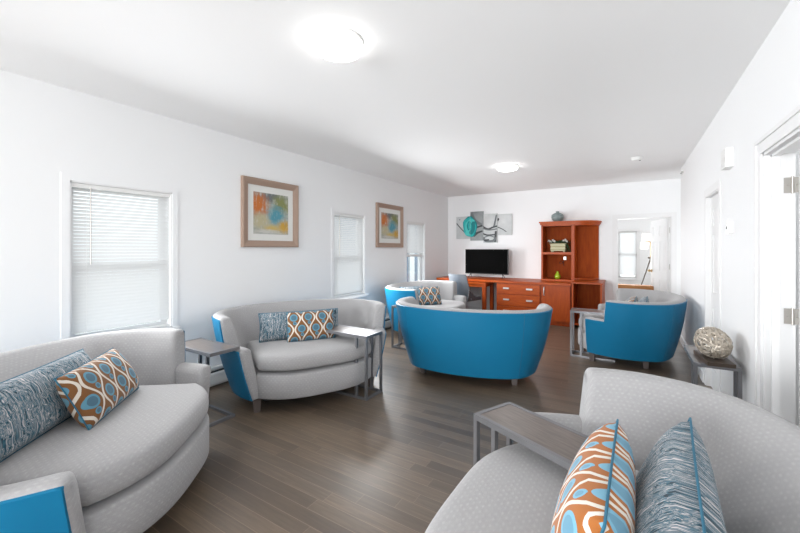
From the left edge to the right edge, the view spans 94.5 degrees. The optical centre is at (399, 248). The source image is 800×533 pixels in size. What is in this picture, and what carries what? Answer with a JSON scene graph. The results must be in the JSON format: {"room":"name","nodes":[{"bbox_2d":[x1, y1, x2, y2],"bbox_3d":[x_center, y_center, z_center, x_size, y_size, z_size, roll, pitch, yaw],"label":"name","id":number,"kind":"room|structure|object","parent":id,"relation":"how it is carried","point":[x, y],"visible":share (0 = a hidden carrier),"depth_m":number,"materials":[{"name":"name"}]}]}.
{"room":"lounge","nodes":[
{"label":"lounge","id":0,"kind":"room"},
{"bbox_2d":[0,69,447,386],"bbox_3d":[-2.429,0.095,2.973,0.160,2.570,13.500,0,0,32],"label":"wall","id":1,"kind":"structure","parent":0,"point":[47,130],"depth_m":3.48,"materials":[{"name":"white paint"}]},
{"bbox_2d":[61,172,180,338],"bbox_3d":[-2.327,0.125,3.104,0.195,1.370,0.850,0,0,32],"label":"window","id":2,"kind":"structure","parent":1,"relation":"in","point":[67,179],"depth_m":2.93,"materials":[{"name":"white paint"}]},
{"bbox_2d":[72,183,169,334],"bbox_3d":[-2.293,0.104,3.083,0.058,1.201,0.700,0,0,32],"label":"window blind","id":3,"kind":"object","parent":2,"relation":"attached to","point":[105,300],"visible":0.88,"depth_m":3.05,"materials":[{"name":"white plastic"}]},
{"bbox_2d":[210,364,227,385],"bbox_3d":[-2.280,1.278,2.999,0.066,0.203,3.900,0,0,32],"label":"baseboard heater","id":4,"kind":"object","parent":1,"relation":"attached to","point":[218,375],"visible":0.02,"depth_m":3.70,"materials":[{"name":"white metal"}]},
{"bbox_2d":[241,175,298,246],"bbox_3d":[-1.489,-0.400,4.303,0.039,0.770,0.790,0,0,32],"label":"framed picture","id":5,"kind":"object","parent":1,"relation":"attached to","point":[269,209],"visible":1,"depth_m":4.27,"materials":[{"name":"wood"},{"name":"paper"},{"name":"glass"}]},
{"bbox_2d":[253,191,287,234],"bbox_3d":[-1.495,-0.400,4.306,0.002,0.470,0.490,0,0,32],"label":"painting","id":6,"kind":"object","parent":5,"relation":"attached to","point":[270,208],"depth_m":4.29},
{"bbox_2d":[331,208,368,299],"bbox_3d":[-0.801,0.120,5.570,0.195,1.380,0.850,0,0,32],"label":"window","id":7,"kind":"structure","parent":1,"relation":"in","point":[364,294],"depth_m":5.66,"materials":[{"name":"white paint"}]},
{"bbox_2d":[334,213,363,297],"bbox_3d":[-0.767,0.100,5.549,0.058,1.211,0.700,0,0,32],"label":"window blind","id":8,"kind":"object","parent":7,"relation":"attached to","point":[348,277],"visible":0.82,"depth_m":5.54,"materials":[{"name":"white plastic"}]},
{"bbox_2d":[384,316,390,328],"bbox_3d":[-0.185,1.278,6.383,0.066,0.203,3.940,0,0,32],"label":"baseboard heater","id":9,"kind":"object","parent":1,"relation":"attached to","point":[387,319],"visible":0.14,"depth_m":6.31,"materials":[{"name":"white metal"}]},
{"bbox_2d":[376,202,402,246],"bbox_3d":[-0.168,-0.390,6.437,0.039,0.740,0.830,0,0,32],"label":"framed picture","id":10,"kind":"object","parent":1,"relation":"attached to","point":[389,218],"visible":1,"depth_m":6.40,"materials":[{"name":"brown wood"}]},
{"bbox_2d":[381,212,397,238],"bbox_3d":[-0.174,-0.390,6.441,0.002,0.440,0.530,0,0,32],"label":"painting","id":11,"kind":"object","parent":10,"relation":"attached to","point":[389,220],"depth_m":6.43},
{"bbox_2d":[405,218,425,281],"bbox_3d":[0.262,0.120,7.288,0.195,1.380,0.850,0,0,32],"label":"window","id":12,"kind":"structure","parent":1,"relation":"in","point":[421,259],"depth_m":7.56,"materials":[{"name":"white paint"}]},
{"bbox_2d":[407,222,423,255],"bbox_3d":[0.290,-0.178,7.271,0.044,0.656,0.700,0,0,32],"label":"window blind","id":13,"kind":"object","parent":12,"relation":"attached to","point":[414,242],"visible":0.82,"depth_m":7.27,"materials":[{"name":"white plastic"}]},
{"bbox_2d":[0,0,790,196],"bbox_3d":[1.145,-1.250,2.467,7.050,0.120,17.000,0,0,32],"label":"ceiling","id":14,"kind":"structure","parent":0,"point":[439,95],"depth_m":2.50,"materials":[{"name":"white paint"}]},
{"bbox_2d":[312,26,362,61],"bbox_3d":[-0.355,-1.154,2.125,0.288,0.072,0.288,0,0,32],"label":"ceiling light","id":15,"kind":"object","parent":14,"relation":"attached to","point":[336,44],"visible":1,"depth_m":2.06,"materials":[{"name":"white plastic"}]},
{"bbox_2d":[497,164,517,171],"bbox_3d":[1.549,-1.154,5.333,0.288,0.072,0.288,0,0,32],"label":"ceiling light","id":16,"kind":"object","parent":14,"relation":"attached to","point":[504,167],"visible":1,"depth_m":5.24,"materials":[{"name":"white plastic"}]},
{"bbox_2d":[631,156,642,160],"bbox_3d":[3.103,-1.169,4.842,0.140,0.043,0.140,0,0,32],"label":"smoke detector","id":17,"kind":"object","parent":14,"relation":"attached to","point":[638,158],"visible":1,"depth_m":4.80,"materials":[{"name":"white plastic"}]},
{"bbox_2d":[143,325,712,532],"bbox_3d":[1.145,1.430,2.467,7.050,0.100,17.000,0,0,32],"label":"floor","id":18,"kind":"structure","parent":0,"point":[331,462],"depth_m":2.59,"materials":[{"name":"brown wood"}]},
{"bbox_2d":[0,328,210,532],"bbox_3d":[-1.700,0.985,1.935,1.176,0.790,1.698,0,0,-7],"label":"loveseat","id":19,"kind":"object","parent":18,"relation":"on","point":[122,474],"visible":0.84,"depth_m":1.73,"materials":[{"name":"grey fabric"}]},
{"bbox_2d":[0,349,90,462],"bbox_3d":[-1.769,0.746,1.823,0.207,0.289,0.845,0,0,-9],"label":"throw pillow","id":20,"kind":"object","parent":19,"relation":"on","point":[31,404],"visible":0.61,"depth_m":1.70,"materials":[{"name":"blue fabric"}]},
{"bbox_2d":[54,348,138,429],"bbox_3d":[-1.657,0.756,2.061,0.205,0.270,0.576,0,0,-14],"label":"throw pillow","id":21,"kind":"object","parent":19,"relation":"on","point":[90,391],"visible":1,"depth_m":1.91,"materials":[{"name":"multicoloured fabric"}]},
{"bbox_2d":[0,383,208,506],"bbox_3d":[-1.527,0.958,1.956,0.803,0.144,1.066,0,0,-7],"label":"seat cushion","id":22,"kind":"object","parent":19,"relation":"on","point":[140,434],"depth_m":1.71,"materials":[{"name":"grey fabric"}]},
{"bbox_2d":[185,338,239,427],"bbox_3d":[-1.607,1.087,3.047,0.560,0.585,0.255,0,0,32],"label":"side table","id":23,"kind":"object","parent":18,"relation":"on","point":[208,348],"visible":0.46,"depth_m":3.01,"materials":[{"name":"silver metal"}]},
{"bbox_2d":[212,299,385,412],"bbox_3d":[-0.940,0.985,3.714,1.698,0.790,1.176,0,0,-30],"label":"loveseat","id":24,"kind":"object","parent":18,"relation":"on","point":[279,369],"visible":0.77,"depth_m":3.27,"materials":[{"name":"grey fabric"}]},
{"bbox_2d":[258,308,337,342],"bbox_3d":[-0.993,0.758,3.693,0.784,0.265,0.165,0,0,-25],"label":"throw pillow","id":25,"kind":"object","parent":24,"relation":"on","point":[273,326],"visible":0.51,"depth_m":3.55,"materials":[{"name":"blue fabric"}]},
{"bbox_2d":[248,335,370,370],"bbox_3d":[-0.852,0.958,3.564,1.066,0.144,0.803,0,0,-30],"label":"seat cushion","id":26,"kind":"object","parent":24,"relation":"on","point":[279,355],"depth_m":3.28,"materials":[{"name":"grey fabric"}]},
{"bbox_2d":[286,309,335,342],"bbox_3d":[-0.870,0.752,3.623,0.467,0.276,0.162,0,0,-26],"label":"throw pillow","id":27,"kind":"object","parent":24,"relation":"on","point":[305,325],"visible":0.98,"depth_m":3.57,"materials":[{"name":"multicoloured fabric"}]},
{"bbox_2d":[326,325,381,400],"bbox_3d":[-0.474,1.087,3.604,0.560,0.585,0.255,0,0,32],"label":"side table","id":28,"kind":"object","parent":18,"relation":"on","point":[356,332],"visible":0.77,"depth_m":3.54,"materials":[{"name":"silver metal"}]},
{"bbox_2d":[391,305,434,349],"bbox_3d":[0.185,1.087,5.107,0.560,0.585,0.255,0,0,32],"label":"side table","id":29,"kind":"object","parent":18,"relation":"on","point":[400,342],"visible":0.34,"depth_m":5.14,"materials":[{"name":"silver metal"}]},
{"bbox_2d":[385,280,466,336],"bbox_3d":[0.452,0.985,6.105,1.176,0.790,1.698,0,0,31],"label":"loveseat","id":30,"kind":"object","parent":18,"relation":"on","point":[448,289],"visible":0.47,"depth_m":6.07,"materials":[{"name":"grey fabric"}]},
{"bbox_2d":[400,286,422,301],"bbox_3d":[0.200,0.742,5.764,0.408,0.296,0.180,0,0,-22],"label":"throw pillow","id":31,"kind":"object","parent":30,"relation":"on","point":[416,288],"visible":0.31,"depth_m":5.75,"materials":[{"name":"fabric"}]},
{"bbox_2d":[419,286,441,304],"bbox_3d":[0.432,0.749,5.844,0.468,0.283,0.186,0,0,-18],"label":"throw pillow","id":32,"kind":"object","parent":30,"relation":"on","point":[428,295],"visible":0.76,"depth_m":5.80,"materials":[{"name":"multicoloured fabric"}]},
{"bbox_2d":[433,300,465,308],"bbox_3d":[0.602,0.958,6.016,0.803,0.144,1.066,0,0,31],"label":"seat cushion","id":33,"kind":"object","parent":30,"relation":"on","point":[445,303],"depth_m":5.92,"materials":[{"name":"grey fabric"}]},
{"bbox_2d":[448,274,480,301],"bbox_3d":[1.236,0.930,7.095,0.608,0.900,0.579,0,0,-44],"label":"desk chair","id":34,"kind":"object","parent":18,"relation":"on","point":[463,289],"visible":0.44,"depth_m":6.86,"materials":[{"name":"silver metal"}]},
{"bbox_2d":[444,280,493,309],"bbox_3d":[1.383,1.021,7.535,0.920,0.718,0.550,0,0,32],"label":"writing desk","id":35,"kind":"object","parent":18,"relation":"on","point":[484,285],"visible":0.4,"depth_m":7.20,"materials":[{"name":"brown wood"}]},
{"bbox_2d":[396,297,552,385],"bbox_3d":[0.780,0.985,4.110,1.698,0.790,1.176,0,0,22],"label":"loveseat","id":36,"kind":"object","parent":18,"relation":"on","point":[491,344],"visible":1,"depth_m":3.59,"materials":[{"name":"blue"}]},
{"bbox_2d":[436,276,571,285],"bbox_3d":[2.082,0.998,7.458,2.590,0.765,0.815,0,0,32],"label":"countertop","id":37,"kind":"structure","parent":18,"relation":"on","point":[473,278],"depth_m":7.11,"materials":[{"name":"brown wood"}]},
{"bbox_2d":[465,249,508,277],"bbox_3d":[1.817,0.315,7.790,0.924,0.599,0.207,0,0,32],"label":"television","id":38,"kind":"object","parent":37,"relation":"on","point":[477,261],"visible":1,"depth_m":7.76,"materials":[{"name":"black plastic"}]},
{"bbox_2d":[539,220,601,281],"bbox_3d":[3.213,0.051,6.996,1.040,1.123,0.410,0,0,32],"label":"hutch","id":39,"kind":"object","parent":37,"relation":"on","point":[582,263],"visible":0.98,"depth_m":7.06,"materials":[{"name":"brown wood"}]},
{"bbox_2d":[543,252,570,254],"bbox_3d":[3.045,0.090,7.114,0.500,0.044,0.356,0,0,32],"label":"shelf","id":40,"kind":"object","parent":39,"relation":"attached to","point":[544,253],"depth_m":6.99,"materials":[{"name":"brown wood"}]},
{"bbox_2d":[551,211,563,220],"bbox_3d":[3.018,-0.611,7.093,0.230,0.202,0.233,0,0,32],"label":"round vase","id":41,"kind":"object","parent":39,"relation":"on","point":[557,216],"visible":0.92,"depth_m":7.01,"materials":[{"name":"grey ceramic"}]},
{"bbox_2d":[554,271,560,278],"bbox_3d":[3.020,0.509,7.093,0.108,0.142,0.108,0,0,32],"label":"vase","id":42,"kind":"object","parent":39,"relation":"on","point":[557,275],"visible":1,"depth_m":7.06,"materials":[{"name":"green ceramic"}]},
{"bbox_2d":[548,239,570,251],"bbox_3d":[3.031,-0.036,7.043,0.444,0.294,0.289,0,0,32],"label":"flower planter","id":43,"kind":"object","parent":39,"relation":"on","point":[561,245],"visible":0.96,"depth_m":7.02,"materials":[{"name":"beige"}]},
{"bbox_2d":[574,277,598,279],"bbox_3d":[3.461,0.559,6.860,0.376,0.018,0.349,0,0,32],"label":"shelf","id":44,"kind":"object","parent":39,"relation":"attached to","point":[580,278],"depth_m":6.79,"materials":[{"name":"brown wood"}]},
{"bbox_2d":[497,282,540,309],"bbox_3d":[2.400,1.016,7.246,0.815,0.727,0.801,0,0,32],"label":"base cabinet","id":45,"kind":"object","parent":18,"relation":"on","point":[510,296],"visible":0.59,"depth_m":6.93,"materials":[{"name":"brown wood"}]},
{"bbox_2d":[473,402,588,469],"bbox_3d":[0.614,1.087,1.619,0.255,0.585,0.560,0,0,-33],"label":"side table","id":46,"kind":"object","parent":18,"relation":"on","point":[554,441],"visible":0.42,"depth_m":1.64,"materials":[{"name":"grey wood"}]},
{"bbox_2d":[541,285,571,326],"bbox_3d":[2.959,1.016,6.895,0.495,0.727,0.810,0,0,32],"label":"base cabinet","id":47,"kind":"object","parent":18,"relation":"on","point":[559,298],"visible":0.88,"depth_m":6.55,"materials":[{"name":"brown wood"}]},
{"bbox_2d":[571,279,605,326],"bbox_3d":[3.381,0.980,6.627,0.485,0.800,0.850,0,0,32],"label":"base cabinet","id":48,"kind":"object","parent":18,"relation":"on","point":[586,294],"visible":0.63,"depth_m":6.67,"materials":[{"name":"brown wood"}]},
{"bbox_2d":[570,308,614,361],"bbox_3d":[2.492,1.087,4.720,0.560,0.585,0.255,0,0,32],"label":"side table","id":49,"kind":"object","parent":18,"relation":"on","point":[582,311],"visible":0.73,"depth_m":4.75,"materials":[{"name":"silver metal"}]},
{"bbox_2d":[425,367,799,532],"bbox_3d":[0.674,0.985,1.098,1.176,0.790,1.698,0,0,33],"label":"loveseat","id":50,"kind":"object","parent":18,"relation":"on","point":[753,452],"visible":0.62,"depth_m":1.34,"materials":[{"name":"grey fabric"}]},
{"bbox_2d":[425,443,638,532],"bbox_3d":[0.528,0.958,1.192,0.803,0.144,1.066,0,0,33],"label":"seat cushion","id":51,"kind":"object","parent":50,"relation":"on","point":[514,488],"depth_m":1.33,"materials":[{"name":"grey fabric"}]},
{"bbox_2d":[550,419,635,532],"bbox_3d":[0.554,0.739,1.056,0.207,0.303,0.586,0,0,34],"label":"throw pillow","id":52,"kind":"object","parent":50,"relation":"on","point":[597,494],"visible":1,"depth_m":0.95,"materials":[{"name":"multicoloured fabric"}]},
{"bbox_2d":[635,417,726,532],"bbox_3d":[0.713,0.738,0.974,0.211,0.306,0.845,0,0,35],"label":"throw pillow","id":53,"kind":"object","parent":50,"relation":"on","point":[676,488],"visible":0.91,"depth_m":0.94,"materials":[{"name":"blue fabric"}]},
{"bbox_2d":[578,288,686,368],"bbox_3d":[2.965,0.985,4.778,1.176,0.790,1.698,0,0,35],"label":"loveseat","id":54,"kind":"object","parent":18,"relation":"on","point":[650,331],"visible":0.91,"depth_m":4.15,"materials":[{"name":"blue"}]},
{"bbox_2d":[579,314,603,328],"bbox_3d":[2.822,0.958,4.876,0.803,0.144,1.066,0,0,35],"label":"seat cushion","id":55,"kind":"object","parent":54,"relation":"on","point":[585,315],"depth_m":4.82,"materials":[{"name":"fabric"}]},
{"bbox_2d":[626,296,637,301],"bbox_3d":[3.019,0.769,4.886,0.208,0.252,0.469,0,0,36],"label":"throw pillow","id":56,"kind":"object","parent":54,"relation":"on","point":[633,298],"visible":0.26,"depth_m":4.79,"materials":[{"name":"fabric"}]},
{"bbox_2d":[638,296,648,301],"bbox_3d":[3.059,0.763,4.713,0.201,0.258,0.604,0,0,35],"label":"throw pillow","id":57,"kind":"object","parent":54,"relation":"on","point":[644,299],"visible":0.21,"depth_m":4.63,"materials":[{"name":"blue fabric"}]},
{"bbox_2d":[618,284,653,289],"bbox_3d":[4.663,1.052,7.369,0.675,0.655,0.280,0,0,32],"label":"leather bench","id":58,"kind":"object","parent":18,"relation":"on","point":[630,286],"visible":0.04,"depth_m":7.25,"materials":[{"name":"brown"}]},
{"bbox_2d":[640,233,650,284],"bbox_3d":[5.274,0.528,8.026,0.422,1.711,0.462,0,0,32],"label":"floor lamp","id":59,"kind":"object","parent":18,"relation":"on","point":[645,237],"visible":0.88,"depth_m":7.95,"materials":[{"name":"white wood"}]},
{"bbox_2d":[684,345,741,398],"bbox_3d":[2.309,1.087,2.758,0.255,0.585,0.560,0,0,32],"label":"side table","id":60,"kind":"object","parent":18,"relation":"on","point":[696,362],"visible":0.33,"depth_m":2.57,"materials":[{"name":"silver metal"}]},
{"bbox_2d":[693,326,735,368],"bbox_3d":[2.237,0.680,2.650,0.208,0.231,0.395,0,0,26],"label":"wire sculpture","id":61,"kind":"object","parent":60,"relation":"on","point":[713,356],"visible":1,"depth_m":2.55,"materials":[{"name":"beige metal"}]},
{"bbox_2d":[448,178,680,307],"bbox_3d":[3.929,0.095,6.871,6.550,2.570,0.120,0,0,32],"label":"wall","id":62,"kind":"structure","parent":0,"point":[529,208],"depth_m":7.45,"materials":[{"name":"white paint"}]},
{"bbox_2d":[456,216,469,238],"bbox_3d":[1.425,-0.465,8.325,0.330,0.500,0.043,0,0,32],"label":"canvas panel","id":63,"kind":"object","parent":62,"relation":"attached to","point":[462,223],"visible":1,"depth_m":8.31,"materials":[{"name":"grey fabric"}]},
{"bbox_2d":[470,211,483,240],"bbox_3d":[1.694,-0.495,8.156,0.295,0.640,0.047,0,0,32],"label":"canvas panel","id":64,"kind":"object","parent":62,"relation":"attached to","point":[476,218],"visible":1,"depth_m":8.14,"materials":[{"name":"grey fabric"}]},
{"bbox_2d":[466,306,496,309],"bbox_3d":[2.507,1.330,7.671,3.290,0.100,0.015,0,0,32],"label":"baseboard","id":65,"kind":"structure","parent":62,"relation":"attached to","point":[467,307],"depth_m":8.17,"materials":[{"name":"white paint"}]},
{"bbox_2d":[483,213,497,242],"bbox_3d":[1.952,-0.438,7.994,0.305,0.625,0.051,0,0,32],"label":"canvas panel","id":66,"kind":"object","parent":62,"relation":"attached to","point":[490,235],"visible":1,"depth_m":7.99,"materials":[{"name":"grey fabric"}]},
{"bbox_2d":[497,214,511,234],"bbox_3d":[2.218,-0.507,7.835,0.305,0.445,0.040,0,0,32],"label":"canvas panel","id":67,"kind":"object","parent":62,"relation":"attached to","point":[504,221],"visible":1,"depth_m":7.83,"materials":[{"name":"grey fabric"}]},
{"bbox_2d":[612,212,676,299],"bbox_3d":[4.543,0.380,6.932,0.950,2.000,0.895,0,0,32],"label":"door","id":68,"kind":"structure","parent":62,"relation":"in","point":[660,229],"depth_m":6.68,"materials":[{"name":"white paint"}]},
{"bbox_2d":[618,218,669,291],"bbox_3d":[5.014,0.095,7.816,3.740,2.570,2.870,0,0,32],"label":"wall","id":69,"kind":"structure","parent":0,"point":[644,225],"depth_m":8.87,"materials":[{"name":"white paint"}]},
{"bbox_2d":[618,229,640,280],"bbox_3d":[5.566,0.145,9.050,0.540,1.250,0.110,0,0,32],"label":"window","id":70,"kind":"structure","parent":69,"relation":"in","point":[637,231],"depth_m":8.97,"materials":[{"name":"white paint"}]},
{"bbox_2d":[619,232,635,277],"bbox_3d":[5.564,0.151,9.046,0.350,1.118,0.044,0,0,32],"label":"window blind","id":71,"kind":"object","parent":70,"relation":"attached to","point":[630,252],"visible":1,"depth_m":9.04,"materials":[{"name":"white plastic"}]},
{"bbox_2d":[681,0,799,403],"bbox_3d":[0.989,0.095,0.229,0.120,2.570,12.430,0,0,32],"label":"wall","id":72,"kind":"structure","parent":0,"point":[767,91],"depth_m":2.62,"materials":[{"name":"white paint"}]},
{"bbox_2d":[680,335,703,382],"bbox_3d":[3.170,1.330,3.883,0.015,0.100,3.920,0,0,32],"label":"baseboard","id":73,"kind":"structure","parent":72,"relation":"attached to","point":[700,371],"depth_m":3.98,"materials":[{"name":"white paint"}]},
{"bbox_2d":[704,179,720,391],"bbox_3d":[2.968,0.395,3.432,0.125,1.970,0.780,0,0,32],"label":"door","id":74,"kind":"structure","parent":72,"relation":"in","point":[712,195],"depth_m":3.61,"materials":[{"name":"white paint"}]},
{"bbox_2d":[721,147,733,170],"bbox_3d":[2.486,-0.680,2.812,0.052,0.144,0.150,0,0,32],"label":"door chime","id":75,"kind":"object","parent":72,"relation":"attached to","point":[727,154],"visible":1,"depth_m":2.75,"materials":[{"name":"white plastic"}]},
{"bbox_2d":[726,222,732,233],"bbox_3d":[2.498,-0.155,2.805,0.026,0.084,0.090,0,0,32],"label":"thermostat","id":76,"kind":"object","parent":72,"relation":"attached to","point":[729,226],"visible":1,"depth_m":2.77,"materials":[{"name":"white plastic"}]},
{"bbox_2d":[754,105,799,426],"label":"door","id":77,"kind":"structure","parent":72,"relation":"in","point":[776,183],"depth_m":2.10,"materials":[{"name":"white paint"}]},
{"bbox_2d":[796,150,799,425],"bbox_3d":[2.664,0.095,0.998,1.920,2.570,3.500,0,0,32],"label":"wall","id":78,"kind":"structure","parent":0,"point":[797,152],"depth_m":2.54,"materials":[{"name":"white paint"}]},
{"label":"outside","id":79,"kind":"structure","parent":0,"visible":0},
{"bbox_2d":[75,321,155,333],"bbox_3d":[-5.324,1.930,10.351,12.050,0.100,28.000,0,0,32],"label":"ground","id":80,"kind":"structure","parent":79,"point":[154,321],"depth_m":8.80,"materials":[{"name":"grey"}]},
{"bbox_2d":[334,217,417,281],"bbox_3d":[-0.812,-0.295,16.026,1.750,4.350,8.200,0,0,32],"label":"neighbouring house","id":81,"kind":"structure","parent":80,"relation":"on","point":[412,262],"depth_m":17.00,"materials":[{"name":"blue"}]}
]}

